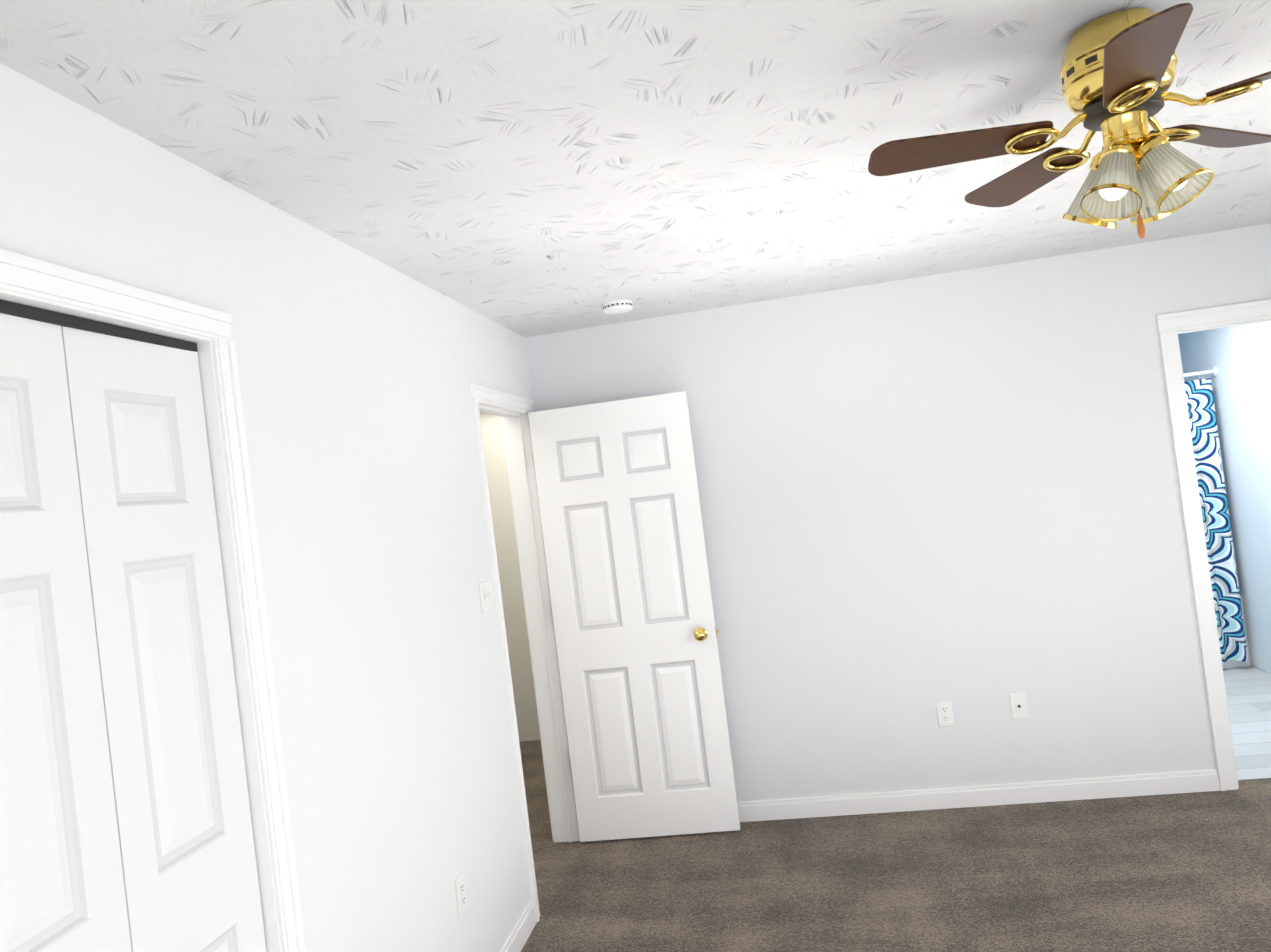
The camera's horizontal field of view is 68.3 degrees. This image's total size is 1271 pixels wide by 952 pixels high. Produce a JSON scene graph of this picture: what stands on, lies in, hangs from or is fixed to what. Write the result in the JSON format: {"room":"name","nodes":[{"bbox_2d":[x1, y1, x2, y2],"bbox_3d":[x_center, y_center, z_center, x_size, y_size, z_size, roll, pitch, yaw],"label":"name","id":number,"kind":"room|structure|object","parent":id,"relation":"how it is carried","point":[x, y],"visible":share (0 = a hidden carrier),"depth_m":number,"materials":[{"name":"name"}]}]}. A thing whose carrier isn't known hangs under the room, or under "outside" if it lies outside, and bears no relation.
{"room":"bedroom","nodes":[
{"label":"bedroom","id":0,"kind":"room"},
{"bbox_2d":[0,63,533,951],"bbox_3d":[-0.691,0.537,3.140,0.120,2.440,6.820,-7,-1,9],"label":"wall","id":1,"kind":"structure","parent":0,"point":[358,371],"depth_m":2.51,"materials":[{"name":"white paint"}]},
{"bbox_2d":[0,313,131,951],"bbox_3d":[-0.912,0.723,1.446,0.066,2.038,0.372,-7,-1,8],"label":"closet door","id":2,"kind":"structure","parent":1,"relation":"in","point":[62,888],"depth_m":1.54,"materials":[{"name":"white wood"}]},
{"bbox_2d":[0,248,305,951],"bbox_3d":[-0.963,0.702,1.264,0.138,2.115,1.637,-7,-1,9],"label":"trim","id":3,"kind":"structure","parent":1,"relation":"attached to","point":[31,288],"depth_m":2.01,"materials":[{"name":"white wood"}]},
{"bbox_2d":[61,326,266,951],"bbox_3d":[-0.870,0.725,1.820,0.032,2.038,0.372,-7,-1,10],"label":"closet door","id":4,"kind":"structure","parent":1,"relation":"in","point":[181,795],"depth_m":1.80,"materials":[{"name":"white wood"}]},
{"bbox_2d":[455,872,467,916],"bbox_3d":[-0.551,1.329,2.977,0.009,0.115,0.070,-7,-1,9],"label":"outlet","id":5,"kind":"object","parent":1,"relation":"attached to","point":[461,896],"visible":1,"depth_m":2.96,"materials":[{"name":"white plastic"}]},
{"bbox_2d":[479,580,492,613],"bbox_3d":[-0.562,0.458,3.563,0.019,0.115,0.116,-7,-1,9],"label":"light switch","id":6,"kind":"object","parent":1,"relation":"attached to","point":[485,596],"visible":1,"depth_m":3.55,"materials":[{"name":"white plastic"}]},
{"bbox_2d":[500,899,536,951],"bbox_3d":[-0.524,1.695,2.849,0.013,0.092,1.626,-7,-1,9],"label":"baseboard","id":7,"kind":"structure","parent":1,"relation":"attached to","point":[522,930],"depth_m":3.47,"materials":[{"name":"white wood"}]},
{"bbox_2d":[469,383,579,921],"bbox_3d":[-0.516,0.695,4.118,0.160,2.119,0.885,-7,-1,9],"label":"door frame","id":8,"kind":"structure","parent":1,"relation":"attached to","point":[512,411],"depth_m":4.48,"materials":[{"name":"white wood"}]},
{"bbox_2d":[528,391,739,841],"bbox_3d":[-0.011,0.665,4.413,0.778,2.040,0.181,-7,-1,8],"label":"hinged door","id":9,"kind":"structure","parent":1,"relation":"in","point":[636,631],"depth_m":4.39,"materials":[{"name":"white wood"}]},
{"bbox_2d":[480,412,540,741],"bbox_3d":[-0.669,0.595,6.530,0.920,2.440,0.120,-7,-1,9],"label":"wall","id":10,"kind":"structure","parent":0,"point":[510,579],"depth_m":6.50,"materials":[{"name":"white paint"}]},
{"bbox_2d":[0,0,1270,336],"bbox_3d":[0.753,-0.914,3.483,5.280,0.100,7.960,-7,-1,9],"label":"ceiling","id":11,"kind":"structure","parent":0,"point":[526,168],"depth_m":2.14,"materials":[{"name":"white paint"}]},
{"bbox_2d":[602,299,632,313],"bbox_3d":[-0.077,-0.730,4.070,0.132,0.042,0.132,-7,-1,9],"label":"smoke detector","id":12,"kind":"object","parent":11,"relation":"attached to","point":[618,306],"visible":1,"depth_m":4.02,"materials":[{"name":"white plastic"}]},
{"bbox_2d":[868,3,1270,238],"bbox_3d":[0.969,-0.696,1.912,0.967,0.442,0.994,-7,-1,9],"label":"ceiling fan","id":13,"kind":"object","parent":11,"relation":"hanging from","point":[1117,72],"visible":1,"depth_m":1.88,"materials":[{"name":"gold metal"}]},
{"bbox_2d":[519,740,1270,951],"bbox_3d":[0.973,1.607,2.875,5.280,0.100,6.820,-7,-1,9],"label":"floor carpet","id":14,"kind":"object","parent":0,"point":[1184,872],"visible":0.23,"depth_m":3.61,"materials":[{"name":"brown carpet"}]},
{"bbox_2d":[525,223,1270,801],"bbox_3d":[1.632,0.272,4.337,4.120,2.440,0.120,-7,-1,9],"label":"wall","id":15,"kind":"structure","parent":0,"point":[919,497],"depth_m":4.31,"materials":[{"name":"white paint"}]},
{"bbox_2d":[936,701,953,726],"bbox_3d":[1.423,1.093,4.306,0.070,0.115,0.009,-7,-1,9],"label":"outlet","id":16,"kind":"object","parent":15,"relation":"attached to","point":[945,713],"visible":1,"depth_m":4.30,"materials":[{"name":"white plastic"}]},
{"bbox_2d":[737,769,1219,821],"bbox_3d":[1.153,1.514,4.335,2.874,0.092,0.040,-7,-1,9],"label":"baseboard","id":17,"kind":"structure","parent":15,"relation":"attached to","point":[1036,792],"depth_m":4.27,"materials":[{"name":"white wood"}]},
{"bbox_2d":[1009,692,1027,718],"bbox_3d":[1.739,1.043,4.250,0.070,0.115,0.020,-7,-1,9],"label":"outlet","id":18,"kind":"object","parent":15,"relation":"attached to","point":[1018,704],"visible":1,"depth_m":4.25,"materials":[{"name":"white plastic"}]},
{"bbox_2d":[1156,299,1270,790],"bbox_3d":[2.900,0.278,4.124,0.920,2.110,0.138,-7,-1,9],"label":"door frame","id":19,"kind":"structure","parent":15,"relation":"attached to","point":[1171,326],"depth_m":4.13,"materials":[{"name":"white wood"}]},
{"bbox_2d":[1178,321,1270,672],"bbox_3d":[3.436,0.026,3.054,0.120,2.440,7.960,-7,-1,9],"label":"wall","id":20,"kind":"structure","parent":0,"point":[1239,357],"depth_m":5.89,"materials":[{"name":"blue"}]},
{"bbox_2d":[1223,666,1270,779],"bbox_3d":[3.088,1.397,5.649,1.960,0.096,2.952,-7,-1,9],"label":"floor","id":21,"kind":"structure","parent":0,"point":[1248,692],"depth_m":5.06,"materials":[{"name":"white tile"}]},
{"bbox_2d":[1222,596,1250,668],"bbox_3d":[3.199,1.039,6.625,1.714,0.622,0.742,-7,-1,9],"label":"bathtub","id":22,"kind":"object","parent":21,"relation":"on","point":[1231,664],"visible":0.08,"depth_m":6.13,"materials":[{"name":"white ceramic"}]},
{"bbox_3d":[2.031,0.249,5.822,0.120,2.440,2.940,-7,-1,9],"label":"wall","id":23,"kind":"structure","parent":0,"visible":0},
{"bbox_2d":[1183,367,1248,662],"bbox_3d":[3.046,0.343,6.216,1.719,1.908,0.108,-7,-1,9],"label":"shower curtain","id":24,"kind":"object","parent":23,"relation":"hanging from","point":[1216,519],"visible":0.1,"depth_m":6.09,"materials":[{"name":"blue fabric"}]}
]}

